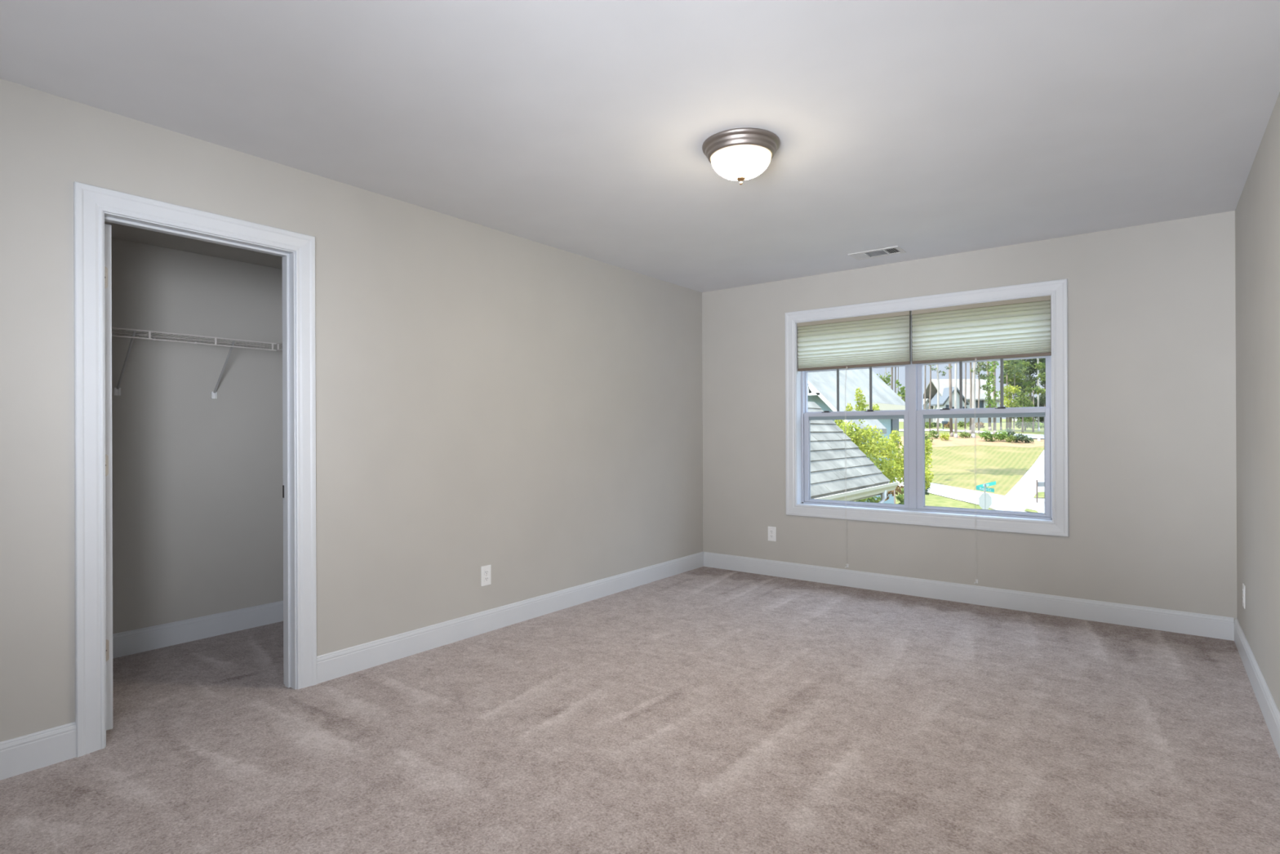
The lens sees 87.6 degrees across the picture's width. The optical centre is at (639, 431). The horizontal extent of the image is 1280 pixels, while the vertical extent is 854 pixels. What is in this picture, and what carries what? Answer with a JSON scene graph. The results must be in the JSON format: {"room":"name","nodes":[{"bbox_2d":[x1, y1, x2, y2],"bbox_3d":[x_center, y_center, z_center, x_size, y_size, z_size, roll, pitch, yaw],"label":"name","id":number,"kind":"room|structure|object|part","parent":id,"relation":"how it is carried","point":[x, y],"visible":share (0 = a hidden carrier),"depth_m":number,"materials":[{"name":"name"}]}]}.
{"room":"empty bedroom","nodes":[
{"label":"empty bedroom","id":0,"kind":"room"},
{"bbox_2d":[104,221,282,269],"bbox_3d":[-2.350,-1.134,3.284,1.120,0.190,1.910,0,0,38],"label":"ceiling","id":1,"kind":"structure","parent":0,"point":[122,232],"depth_m":3.74,"materials":[{"name":"beige paint"}]},
{"bbox_2d":[111,237,283,633],"bbox_3d":[-2.837,-0.007,3.661,0.120,2.440,2.150,0,0,38],"label":"wall","id":2,"kind":"structure","parent":0,"point":[197,478],"depth_m":3.88,"materials":[{"name":"beige paint"}]},
{"bbox_2d":[111,327,282,398],"bbox_3d":[-2.357,-0.358,3.295,1.090,0.328,1.896,0,0,38],"label":"wire closet shelf","id":3,"kind":"object","parent":2,"relation":"attached to","point":[117,391],"visible":0.5,"depth_m":3.68,"materials":[{"name":"grey metal"}]},
{"bbox_2d":[112,600,283,657],"bbox_3d":[-2.779,1.149,3.619,0.014,0.128,1.910,0,0,38],"label":"baseboard","id":4,"kind":"structure","parent":2,"relation":"attached to","point":[155,637],"depth_m":3.87,"materials":[{"name":"white paint"}]},
{"bbox_2d":[0,78,702,742],"bbox_3d":[-1.486,-0.013,3.388,0.115,2.440,6.564,0,0,38],"label":"wall","id":5,"kind":"structure","parent":0,"point":[531,411],"depth_m":3.55,"materials":[{"name":"beige paint"}]},
{"bbox_2d":[0,721,76,780],"bbox_3d":[-2.763,1.147,1.612,0.014,0.128,2.187,0,0,38],"label":"baseboard","id":6,"kind":"structure","parent":5,"relation":"attached to","point":[19,755],"depth_m":2.39,"materials":[{"name":"white paint"}]},
{"bbox_2d":[104,223,112,729],"bbox_3d":[-2.399,0.183,2.861,0.719,2.011,0.174,0,0,38],"label":"door","id":7,"kind":"structure","parent":5,"relation":"in","point":[108,237],"depth_m":2.66,"materials":[{"name":"white paint"}]},
{"bbox_2d":[73,181,316,756],"bbox_3d":[-1.879,0.140,2.876,0.154,2.136,0.897,0,0,38],"label":"trim","id":8,"kind":"structure","parent":5,"relation":"attached to","point":[93,206],"depth_m":2.71,"materials":[{"name":"white paint"}]},
{"bbox_3d":[-1.695,0.288,3.180,0.032,0.060,0.002,0,0,38],"label":"strike plate","id":9,"kind":"part","parent":8,"relation":"part of","materials":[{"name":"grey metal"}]},
{"bbox_2d":[480,564,491,586],"bbox_3d":[-0.925,0.868,4.012,0.008,0.120,0.074,0,0,38],"label":"wall outlet","id":10,"kind":"object","parent":5,"relation":"attached to","point":[485,570],"visible":1,"depth_m":4.01,"materials":[{"name":"white plastic"}]},
{"bbox_2d":[484,569,488,574],"bbox_3d":[-0.923,0.848,4.011,0.004,0.029,0.033,0,0,38],"label":"socket","id":11,"kind":"object","parent":10,"relation":"attached to","point":[486,571],"depth_m":4.01,"materials":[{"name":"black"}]},
{"bbox_2d":[484,576,488,581],"bbox_3d":[-0.923,0.887,4.011,0.004,0.029,0.033,0,0,38],"label":"socket","id":12,"kind":"object","parent":10,"relation":"attached to","point":[486,578],"depth_m":4.01,"materials":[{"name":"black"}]},
{"bbox_2d":[316,551,703,684],"bbox_3d":[-0.491,1.141,4.571,0.014,0.128,3.480,0,0,38],"label":"baseboard","id":13,"kind":"structure","parent":5,"relation":"attached to","point":[334,664],"depth_m":3.97,"materials":[{"name":"white paint"}]},
{"bbox_2d":[0,566,1279,853],"bbox_3d":[-0.513,1.203,2.643,4.797,0.001,6.564,0,0,38],"label":"floor","id":14,"kind":"structure","parent":0,"point":[703,709],"depth_m":2.60,"materials":[{"name":"beige carpet"}]},
{"bbox_2d":[0,0,1279,292],"bbox_3d":[-0.017,-1.340,2.263,3.827,0.200,6.874,0,0,38],"label":"ceiling","id":15,"kind":"structure","parent":0,"point":[924,128],"depth_m":2.51,"materials":[{"name":"paint"}]},
{"bbox_2d":[702,128,780,185],"bbox_3d":[0.438,-1.155,2.896,0.335,0.172,0.335,0,0,-6],"label":"ceiling light","id":16,"kind":"object","parent":15,"relation":"attached to","point":[740,154],"visible":1,"depth_m":2.80,"materials":[{"name":"silver metal"}]},
{"bbox_3d":[0.438,-1.148,2.896,0.263,0.094,0.263,0,0,38],"label":"lamp shade","id":17,"kind":"part","parent":16,"relation":"part of","materials":[{"name":"white glass"}]},
{"bbox_2d":[848,245,906,260],"bbox_3d":[1.654,-1.240,4.657,0.340,0.008,0.195,0,0,38],"label":"ceiling vent","id":18,"kind":"object","parent":15,"relation":"in","point":[892,250],"visible":1,"depth_m":4.65,"materials":[{"name":"white metal"}]},
{"bbox_2d":[702,210,1236,619],"bbox_3d":[2.034,-0.025,4.924,3.827,2.440,0.160,0,0,38],"label":"wall","id":19,"kind":"structure","parent":0,"point":[1152,308],"depth_m":4.20,"materials":[{"name":"beige paint"}]},
{"bbox_2d":[768,526,776,541],"bbox_3d":[1.095,0.852,5.541,0.074,0.120,0.008,0,0,38],"label":"wall outlet","id":20,"kind":"object","parent":19,"relation":"attached to","point":[771,530],"visible":1,"depth_m":5.54,"materials":[{"name":"white plastic"}]},
{"bbox_2d":[785,278,1068,537],"bbox_3d":[2.019,-0.146,4.933,1.950,1.650,0.194,0,0,38],"label":"window","id":21,"kind":"structure","parent":19,"relation":"in","point":[1055,520],"depth_m":4.87,"materials":[{"name":"white paint"}]},
{"bbox_2d":[796,311,911,564],"bbox_3d":[1.628,0.075,5.148,0.878,1.908,0.072,0,0,38],"label":"cellular shade","id":22,"kind":"object","parent":21,"relation":"attached to","point":[883,339],"visible":1,"depth_m":5.14,"materials":[{"name":"fabric"}]},
{"bbox_3d":[1.596,0.263,5.153,0.012,1.533,0.041,0,0,38],"label":"pull cord","id":23,"kind":"part","parent":22,"relation":"part of","materials":[{"name":"white plastic"}]},
{"bbox_3d":[1.635,-0.499,5.161,0.878,0.020,0.028,0,0,38],"label":"rail","id":24,"kind":"part","parent":22,"relation":"part of","materials":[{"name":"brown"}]},
{"bbox_3d":[1.684,0.213,5.237,0.827,0.727,0.030,0,0,38],"label":"sash","id":25,"kind":"part","parent":21,"relation":"part of","materials":[{"name":"grey plastic"}]},
{"bbox_3d":[1.702,-0.481,5.265,0.831,0.735,0.031,0,0,38],"label":"sash","id":26,"kind":"part","parent":21,"relation":"part of","materials":[{"name":"clear glass"}]},
{"bbox_2d":[911,295,1051,580],"bbox_3d":[2.333,0.072,4.606,0.871,1.908,0.072,0,0,38],"label":"cellular shade","id":27,"kind":"object","parent":21,"relation":"attached to","point":[1017,327],"visible":1,"depth_m":4.59,"materials":[{"name":"fabric"}]},
{"bbox_3d":[2.317,0.259,4.600,0.012,1.533,0.041,0,0,38],"label":"pull cord","id":28,"kind":"part","parent":27,"relation":"part of","materials":[{"name":"white plastic"}]},
{"bbox_3d":[2.340,-0.503,4.620,0.871,0.020,0.028,0,0,38],"label":"rail","id":29,"kind":"part","parent":27,"relation":"part of","materials":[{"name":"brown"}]},
{"bbox_3d":[2.394,0.209,4.692,0.848,0.727,0.030,0,0,38],"label":"sash","id":30,"kind":"part","parent":21,"relation":"part of","materials":[{"name":"grey plastic"}]},
{"bbox_3d":[2.412,-0.485,4.721,0.852,0.735,0.031,0,0,38],"label":"sash","id":31,"kind":"part","parent":21,"relation":"part of","materials":[{"name":"grey plastic"}]},
{"bbox_2d":[703,551,1234,640],"bbox_3d":[1.972,1.131,4.864,3.534,0.128,0.014,0,0,38],"label":"baseboard","id":32,"kind":"structure","parent":19,"relation":"attached to","point":[1220,627],"depth_m":4.51,"materials":[{"name":"white paint"}]},
{"bbox_2d":[1235,92,1279,712],"bbox_3d":[1.398,-0.027,1.078,0.150,2.440,6.714,0,0,38],"label":"wall","id":33,"kind":"structure","parent":0,"point":[1257,211],"depth_m":2.92,"materials":[{"name":"beige paint"}]},
{"bbox_2d":[1242,582,1245,608],"bbox_3d":[3.141,0.856,3.471,0.008,0.120,0.074,0,0,38],"label":"wall outlet","id":34,"kind":"object","parent":33,"relation":"attached to","point":[1243,584],"visible":1,"depth_m":3.46,"materials":[{"name":"white plastic"}]},
{"bbox_2d":[1234,617,1279,757],"bbox_3d":[1.384,1.129,1.187,0.014,0.128,6.564,0,0,38],"label":"baseboard","id":35,"kind":"structure","parent":33,"relation":"attached to","point":[1270,712],"depth_m":2.90,"materials":[{"name":"white paint"}]},
{"label":"outside","id":36,"kind":"structure","parent":0,"visible":0},
{"bbox_2d":[1033,491,1044,497],"bbox_3d":[26.526,4.149,43.745,2.008,0.202,3.103,0,0,18],"label":"lawn","id":37,"kind":"structure","parent":36,"point":[1041,494],"depth_m":43.48,"materials":[{"name":"green plant"}]},
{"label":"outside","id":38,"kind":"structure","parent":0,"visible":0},
{"bbox_2d":[895,418,1044,510],"bbox_3d":[-12.888,0.943,168.308,314.577,8.881,316.417,0,0,38],"label":"ground","id":39,"kind":"structure","parent":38,"point":[931,500],"depth_m":80.20,"materials":[{"name":"green plant"}]},
{"bbox_2d":[808,401,898,502],"bbox_3d":[1.373,2.324,9.299,2.630,5.657,5.885,0,0,38],"label":"roof","id":40,"kind":"object","parent":39,"relation":"on","point":[864,480],"visible":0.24,"depth_m":10.03,"materials":[{"name":"grey tile"}]},
{"bbox_2d":[807,368,905,503],"bbox_3d":[5.335,-0.449,27.092,12.258,11.208,15.132,0,0,38],"label":"house","id":41,"kind":"structure","parent":39,"relation":"on","point":[821,385],"depth_m":26.44,"materials":[{"name":"blue"}]},
{"bbox_3d":[4.569,-0.665,18.172,2.604,1.454,0.050,0,0,38],"label":"gable trim","id":42,"kind":"part","parent":41,"relation":"part of","materials":[{"name":"grey"}]},
{"bbox_2d":[854,487,903,504],"bbox_3d":[6.572,1.950,17.927,2.392,0.939,0.900,0,0,-6],"label":"leafy shrub","id":43,"kind":"object","parent":39,"relation":"on","point":[900,497],"visible":0.21,"depth_m":17.86,"materials":[{"name":"green plant"}]},
{"bbox_2d":[876,372,891,386],"bbox_3d":[17.410,-0.133,47.767,1.742,8.286,0.894,0,0,-41],"label":"pine","id":44,"kind":"object","parent":39,"relation":"on","point":[887,378],"visible":0.27,"depth_m":47.78,"materials":[{"name":"green plant"}]},
{"bbox_2d":[835,387,933,489],"bbox_3d":[5.722,2.082,15.484,2.888,6.279,1.999,0,0,-6],"label":"tree","id":45,"kind":"object","parent":39,"relation":"on","point":[896,471],"visible":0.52,"depth_m":14.95,"materials":[{"name":"green plant"}]},
{"bbox_2d":[890,367,893,390],"bbox_3d":[18.988,-7.920,52.461,3.394,22.912,3.392,0,0,38],"label":"pine tree","id":46,"kind":"object","parent":39,"relation":"on","point":[891,368],"visible":0.02,"depth_m":51.89,"materials":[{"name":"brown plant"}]},
{"bbox_2d":[884,481,903,503],"bbox_3d":[6.555,3.259,17.364,0.555,3.914,0.736,0,0,38],"label":"crape myrtle","id":47,"kind":"object","parent":39,"relation":"on","point":[893,492],"visible":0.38,"depth_m":17.36,"materials":[{"name":"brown plant"}]},
{"bbox_2d":[894,378,905,401],"bbox_3d":[19.630,-3.010,49.926,0.871,1.741,1.463,0,0,38],"label":"pine","id":48,"kind":"object","parent":39,"relation":"on","point":[902,392],"visible":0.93,"depth_m":49.70,"materials":[{"name":"green plant"}]},
{"bbox_2d":[898,396,933,422],"bbox_3d":[50.615,-4.015,121.727,9.747,5.468,11.112,0,0,38],"label":"house","id":49,"kind":"structure","parent":39,"relation":"on","point":[926,399],"depth_m":116.52,"materials":[{"name":"grey"}]},
{"bbox_2d":[924,364,925,408],"bbox_3d":[36.786,-12.630,85.092,5.605,25.948,3.841,0,0,38],"label":"pine tree","id":50,"kind":"object","parent":39,"relation":"on","point":[925,365],"visible":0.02,"depth_m":85.24,"materials":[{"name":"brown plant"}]},
{"bbox_2d":[924,480,931,494],"bbox_3d":[10.089,2.008,23.754,0.533,0.583,0.448,0,0,38],"label":"shrub","id":51,"kind":"object","parent":39,"relation":"on","point":[926,491],"visible":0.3,"depth_m":23.66,"materials":[{"name":"green plant"}]},
{"bbox_2d":[924,422,934,427],"bbox_3d":[41.070,-0.918,94.990,1.400,1.048,1.838,0,0,38],"label":"bush","id":52,"kind":"object","parent":39,"relation":"on","point":[926,424],"visible":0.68,"depth_m":94.93,"materials":[{"name":"green plant"}]},
{"bbox_2d":[928,364,931,431],"bbox_3d":[36.388,-12.629,85.795,4.375,25.873,6.329,0,0,38],"label":"pine tree","id":53,"kind":"object","parent":39,"relation":"on","point":[930,365],"visible":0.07,"depth_m":85.83,"materials":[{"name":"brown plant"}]},
{"bbox_2d":[932,420,941,426],"bbox_3d":[43.021,-1.022,96.792,1.468,1.028,1.320,0,0,38],"label":"bush","id":54,"kind":"object","parent":39,"relation":"on","point":[934,422],"visible":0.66,"depth_m":96.78,"materials":[{"name":"green plant"}]},
{"bbox_2d":[941,420,947,429],"bbox_3d":[41.324,-0.801,90.461,0.784,1.220,0.745,0,0,38],"label":"mailbox","id":55,"kind":"object","parent":39,"relation":"on","point":[943,422],"visible":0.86,"depth_m":90.28,"materials":[{"name":"grey metal"}]},
{"bbox_2d":[943,421,949,427],"bbox_3d":[43.728,-0.906,94.824,1.260,0.982,1.531,0,0,38],"label":"bush","id":56,"kind":"object","parent":39,"relation":"on","point":[944,424],"visible":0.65,"depth_m":94.61,"materials":[{"name":"green plant"}]},
{"bbox_2d":[923,378,999,423],"bbox_3d":[55.168,-5.162,115.657,14.019,7.921,16.159,0,0,38],"label":"house","id":57,"kind":"structure","parent":39,"relation":"on","point":[944,383],"depth_m":112.30,"materials":[{"name":"grey"}]},
{"bbox_2d":[957,420,966,426],"bbox_3d":[46.523,-1.021,96.526,1.321,1.094,1.347,0,0,38],"label":"bush","id":58,"kind":"object","parent":39,"relation":"on","point":[960,424],"visible":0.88,"depth_m":96.33,"materials":[{"name":"green plant"}]},
{"bbox_2d":[964,362,966,432],"bbox_3d":[42.489,-12.392,84.933,3.905,25.461,4.769,0,0,38],"label":"pine tree","id":59,"kind":"object","parent":39,"relation":"on","point":[965,362],"visible":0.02,"depth_m":84.93,"materials":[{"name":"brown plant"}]},
{"bbox_2d":[896,444,1044,495],"bbox_3d":[28.449,2.674,61.723,15.904,3.131,34.294,0,0,38],"label":"lawn","id":60,"kind":"structure","parent":39,"relation":"on","point":[953,466],"depth_m":57.58,"materials":[{"name":"green plant"}]},
{"bbox_2d":[894,367,896,393],"bbox_3d":[20.483,-7.871,51.441,3.329,22.798,3.347,0,0,38],"label":"pine tree","id":61,"kind":"object","parent":60,"relation":"on","point":[895,367],"visible":0.02,"depth_m":51.93,"materials":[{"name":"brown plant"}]},
{"bbox_2d":[968,362,972,434],"bbox_3d":[40.509,-12.079,81.513,4.933,25.291,3.783,0,0,38],"label":"pine tree","id":62,"kind":"object","parent":39,"relation":"on","point":[971,373],"visible":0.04,"depth_m":81.00,"materials":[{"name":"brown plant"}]},
{"bbox_2d":[897,434,1044,448],"bbox_3d":[32.751,1.149,70.061,16.366,1.481,20.132,0,0,38],"label":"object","id":63,"kind":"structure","parent":39,"relation":"on","point":[952,442],"depth_m":70.17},
{"bbox_2d":[924,432,933,442],"bbox_3d":[29.867,0.784,69.712,1.407,1.184,1.692,0,0,26],"label":"bush","id":64,"kind":"object","parent":63,"relation":"on","point":[927,437],"visible":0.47,"depth_m":69.37,"materials":[{"name":"green plant"}]},
{"bbox_2d":[927,429,939,438],"bbox_3d":[32.565,0.345,74.204,1.753,1.119,0.980,0,0,-35],"label":"bush","id":65,"kind":"object","parent":63,"relation":"on","point":[936,433],"visible":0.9,"depth_m":74.19,"materials":[{"name":"green plant"}]},
{"bbox_2d":[928,364,951,437],"bbox_3d":[33.715,-12.074,75.976,3.324,25.957,7.176,0,0,38],"label":"pine tree","id":66,"kind":"object","parent":63,"relation":"on","point":[937,365],"visible":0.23,"depth_m":76.04,"materials":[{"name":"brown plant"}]},
{"bbox_2d":[939,431,950,439],"bbox_3d":[32.867,0.530,71.987,1.126,1.018,1.100,0,0,38],"label":"bush","id":67,"kind":"object","parent":63,"relation":"on","point":[944,437],"visible":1,"depth_m":71.89,"materials":[{"name":"green plant"}]},
{"bbox_2d":[948,363,953,436],"bbox_3d":[35.385,-12.252,75.766,5.065,26.184,4.105,0,0,38],"label":"pine tree","id":68,"kind":"object","parent":63,"relation":"on","point":[951,433],"visible":0.02,"depth_m":76.71,"materials":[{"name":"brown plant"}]},
{"bbox_2d":[954,363,957,437],"bbox_3d":[35.517,-11.534,75.418,6.345,24.996,4.304,0,0,38],"label":"pine tree","id":69,"kind":"object","parent":63,"relation":"on","point":[956,364],"visible":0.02,"depth_m":75.04,"materials":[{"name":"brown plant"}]},
{"bbox_2d":[959,431,970,437],"bbox_3d":[36.535,0.411,75.048,1.184,0.858,1.367,0,0,38],"label":"bush","id":70,"kind":"object","parent":63,"relation":"on","point":[963,433],"visible":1,"depth_m":74.96,"materials":[{"name":"green plant"}]},
{"bbox_2d":[969,361,991,437],"bbox_3d":[37.944,-11.630,74.034,6.391,25.182,4.761,0,0,38],"label":"pine tree","id":71,"kind":"object","parent":63,"relation":"on","point":[973,435],"visible":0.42,"depth_m":74.99,"materials":[{"name":"green plant"}]},
{"bbox_2d":[978,429,993,439],"bbox_3d":[36.979,0.387,71.359,1.321,1.236,1.210,0,0,-28],"label":"bush","id":72,"kind":"object","parent":63,"relation":"on","point":[984,433],"visible":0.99,"depth_m":71.26,"materials":[{"name":"green plant"}]},
{"bbox_2d":[985,432,996,441],"bbox_3d":[37.365,0.664,71.077,1.088,1.025,0.814,0,0,-31],"label":"bush","id":73,"kind":"object","parent":63,"relation":"on","point":[988,437],"visible":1,"depth_m":71.00,"materials":[{"name":"green plant"}]},
{"bbox_2d":[994,429,1008,439],"bbox_3d":[38.498,0.391,71.250,1.486,1.253,1.480,0,0,38],"label":"bush","id":74,"kind":"object","parent":63,"relation":"on","point":[1002,434],"visible":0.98,"depth_m":71.04,"materials":[{"name":"green plant"}]},
{"bbox_2d":[1004,427,1016,437],"bbox_3d":[40.168,0.307,72.508,1.406,1.327,1.440,0,0,38],"label":"bush","id":75,"kind":"object","parent":63,"relation":"on","point":[1007,429],"visible":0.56,"depth_m":72.31,"materials":[{"name":"green plant"}]},
{"bbox_2d":[1004,434,1017,442],"bbox_3d":[39.408,0.775,70.557,1.282,0.933,1.913,0,0,38],"label":"bush","id":76,"kind":"object","parent":63,"relation":"on","point":[1011,437],"visible":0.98,"depth_m":70.19,"materials":[{"name":"green plant"}]},
{"bbox_2d":[1014,432,1027,442],"bbox_3d":[40.079,0.672,70.250,1.471,1.126,1.394,0,0,38],"label":"bush","id":77,"kind":"object","parent":63,"relation":"on","point":[1019,437],"visible":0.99,"depth_m":70.08,"materials":[{"name":"green plant"}]},
{"bbox_2d":[1023,436,1035,443],"bbox_3d":[40.814,0.935,70.198,1.286,0.742,0.963,0,0,38],"label":"bush","id":78,"kind":"object","parent":63,"relation":"on","point":[1028,439],"visible":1,"depth_m":69.98,"materials":[{"name":"green plant"}]},
{"bbox_2d":[974,422,985,427],"bbox_3d":[48.185,-0.868,94.537,1.254,0.970,1.354,0,0,38],"label":"bush","id":79,"kind":"object","parent":39,"relation":"on","point":[981,424],"visible":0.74,"depth_m":94.56,"materials":[{"name":"green plant"}]},
{"bbox_2d":[972,361,991,434],"bbox_3d":[40.658,-11.535,80.444,4.424,24.204,5.089,0,0,38],"label":"pine tree","id":80,"kind":"object","parent":39,"relation":"on","point":[978,374],"visible":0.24,"depth_m":80.96,"materials":[{"name":"green plant"}]},
{"bbox_2d":[976,480,995,509],"bbox_3d":[14.532,3.667,27.996,0.739,3.211,0.554,0,0,29],"label":"street sign","id":81,"kind":"object","parent":39,"relation":"on","point":[984,500],"visible":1,"depth_m":27.97,"materials":[{"name":"silver metal"}]},
{"bbox_3d":[14.479,2.931,27.975,0.628,0.678,0.004,0,0,-12],"label":"stop panel","id":82,"kind":"part","parent":81,"relation":"part of","materials":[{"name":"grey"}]},
{"bbox_3d":[14.487,2.432,27.997,0.835,0.282,0.008,0,0,-9],"label":"name blade","id":83,"kind":"part","parent":81,"relation":"part of","materials":[{"name":"teal metal"}]},
{"bbox_3d":[14.527,2.261,27.997,0.008,0.398,0.916,0,0,-24],"label":"name blade","id":84,"kind":"part","parent":81,"relation":"part of","materials":[{"name":"teal metal"}]},
{"bbox_2d":[984,361,993,430],"bbox_3d":[46.344,-12.003,88.650,4.599,24.209,4.030,0,0,38],"label":"pine tree","id":85,"kind":"object","parent":39,"relation":"on","point":[989,428],"visible":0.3,"depth_m":88.44,"materials":[{"name":"green plant"}]},
{"bbox_2d":[987,360,1000,434],"bbox_3d":[42.857,-11.470,79.666,4.178,24.203,5.280,0,0,38],"label":"pine tree","id":86,"kind":"object","parent":39,"relation":"on","point":[993,375],"visible":0.37,"depth_m":79.35,"materials":[{"name":"green plant"}]},
{"bbox_2d":[1000,389,1002,430],"bbox_3d":[48.329,-12.957,87.580,5.107,26.104,5.624,0,0,38],"label":"pine tree","id":87,"kind":"object","parent":39,"relation":"on","point":[1001,428],"visible":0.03,"depth_m":88.55,"materials":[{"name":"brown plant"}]},
{"bbox_2d":[998,384,1021,429],"bbox_3d":[47.491,-2.925,85.732,2.821,6.163,2.892,0,0,38],"label":"leafy tree","id":88,"kind":"object","parent":39,"relation":"on","point":[1008,392],"visible":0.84,"depth_m":85.62,"materials":[{"name":"green plant"}]},
{"bbox_2d":[998,359,1023,427],"bbox_3d":[52.912,-6.306,94.954,3.224,11.791,6.519,0,0,38],"label":"evergreen tree","id":89,"kind":"object","parent":39,"relation":"on","point":[1018,384],"visible":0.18,"depth_m":94.24,"materials":[{"name":"green plant"}]},
{"bbox_2d":[999,360,1031,428],"bbox_3d":[49.526,-4.761,88.130,3.658,9.573,3.472,0,0,38],"label":"leafy tree","id":90,"kind":"object","parent":39,"relation":"on","point":[1005,362],"visible":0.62,"depth_m":87.98,"materials":[{"name":"green plant"}]},
{"bbox_2d":[1003,360,1028,431],"bbox_3d":[48.265,-4.564,85.958,3.340,9.655,3.232,0,0,38],"label":"pine tree","id":91,"kind":"object","parent":39,"relation":"on","point":[1019,369],"visible":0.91,"depth_m":85.79,"materials":[{"name":"green plant"}]},
{"bbox_3d":[48.376,-8.094,85.747,2.886,2.597,3.243,0,0,5],"label":"crown","id":92,"kind":"part","parent":91,"relation":"part of","materials":[{"name":"green plant"}]},
{"bbox_2d":[1006,391,1034,432],"bbox_3d":[48.085,-2.396,84.388,3.041,5.346,3.087,0,0,38],"label":"leafy tree","id":93,"kind":"object","parent":39,"relation":"on","point":[1023,397],"visible":0.68,"depth_m":83.90,"materials":[{"name":"green plant"}]},
{"bbox_2d":[1012,385,1036,420],"bbox_3d":[57.922,-4.234,100.653,3.409,6.991,6.879,0,0,38],"label":"evergreen tree","id":94,"kind":"object","parent":39,"relation":"on","point":[1015,394],"visible":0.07,"depth_m":99.87,"materials":[{"name":"green plant"}]},
{"bbox_2d":[1014,417,1035,430],"bbox_3d":[50.881,-1.030,88.114,2.521,2.115,4.023,0,0,38],"label":"leafy tree","id":95,"kind":"object","parent":39,"relation":"on","point":[1019,423],"visible":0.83,"depth_m":87.71,"materials":[{"name":"green plant"}]},
{"bbox_2d":[1018,358,1040,423],"bbox_3d":[57.991,-6.731,99.154,3.984,12.185,5.379,0,0,38],"label":"evergreen tree","id":96,"kind":"object","parent":39,"relation":"on","point":[1031,370],"visible":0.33,"depth_m":98.01,"materials":[{"name":"green plant"}]},
{"bbox_2d":[1022,361,1045,431],"bbox_3d":[50.568,-4.339,85.337,2.781,9.089,2.942,0,0,38],"label":"leafy tree","id":97,"kind":"object","parent":39,"relation":"on","point":[1037,390],"visible":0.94,"depth_m":84.97,"materials":[{"name":"green plant"}]},
{"bbox_2d":[1031,422,1044,428],"bbox_3d":[55.171,-0.808,92.616,2.084,1.003,2.123,0,0,38],"label":"bush","id":98,"kind":"object","parent":39,"relation":"on","point":[1042,424],"visible":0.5,"depth_m":92.35,"materials":[{"name":"green plant"}]},
{"bbox_2d":[1031,396,1044,424],"bbox_3d":[61.722,-3.060,103.078,3.646,4.788,5.971,0,0,38],"label":"evergreen tree","id":99,"kind":"object","parent":39,"relation":"on","point":[1041,419],"visible":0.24,"depth_m":101.44,"materials":[{"name":"green plant"}]},
{"bbox_2d":[1036,358,1039,431],"bbox_3d":[52.723,-12.454,87.194,4.423,25.269,5.170,0,0,38],"label":"pine tree","id":100,"kind":"object","parent":39,"relation":"on","point":[1037,359],"visible":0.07,"depth_m":86.84,"materials":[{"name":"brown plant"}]},
{"bbox_2d":[1033,357,1045,426],"bbox_3d":[58.987,-6.351,97.234,3.447,11.625,5.057,0,0,38],"label":"evergreen tree","id":101,"kind":"object","parent":39,"relation":"on","point":[1042,396],"visible":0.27,"depth_m":96.57,"materials":[{"name":"green plant"}]},
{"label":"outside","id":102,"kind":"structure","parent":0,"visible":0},
{"bbox_2d":[894,450,1044,512],"bbox_3d":[32.510,2.629,58.736,17.929,4.655,59.430,0,0,38],"label":"road","id":103,"kind":"structure","parent":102,"point":[1020,497],"depth_m":44.33,"materials":[{"name":"concrete"}]},
{"bbox_2d":[1024,508,1038,512],"bbox_3d":[22.465,4.549,38.170,0.827,0.095,1.268,0,0,38],"label":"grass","id":104,"kind":"structure","parent":103,"relation":"on","point":[1025,509],"depth_m":38.22,"materials":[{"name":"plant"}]},
{"bbox_2d":[1035,480,1044,502],"bbox_3d":[24.729,3.704,40.996,0.761,1.445,0.112,0,0,0],"label":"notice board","id":105,"kind":"object","parent":103,"relation":"on","point":[1037,483],"visible":0.55,"depth_m":40.99,"materials":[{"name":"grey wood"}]},
{"bbox_3d":[24.405,3.705,40.996,0.080,1.445,0.080,0,0,38],"label":"post","id":106,"kind":"part","parent":105,"relation":"part of","materials":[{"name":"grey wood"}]},
{"bbox_3d":[24.727,3.263,41.011,0.648,0.289,0.030,0,0,0],"label":"board panel","id":107,"kind":"part","parent":105,"relation":"part of","materials":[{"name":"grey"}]},
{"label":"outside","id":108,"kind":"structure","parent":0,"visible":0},
{"bbox_2d":[898,428,1044,436],"bbox_3d":[41.694,0.291,83.366,20.886,1.212,11.916,0,0,38],"label":"road","id":109,"kind":"structure","parent":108,"point":[935,428],"depth_m":87.29,"materials":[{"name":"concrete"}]},
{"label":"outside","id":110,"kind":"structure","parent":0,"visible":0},
{"bbox_2d":[1017,434,1044,438],"bbox_3d":[45.000,0.629,75.084,5.664,0.544,5.575,0,0,38],"label":"road","id":111,"kind":"structure","parent":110,"point":[1028,435],"depth_m":75.67,"materials":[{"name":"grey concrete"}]}
]}

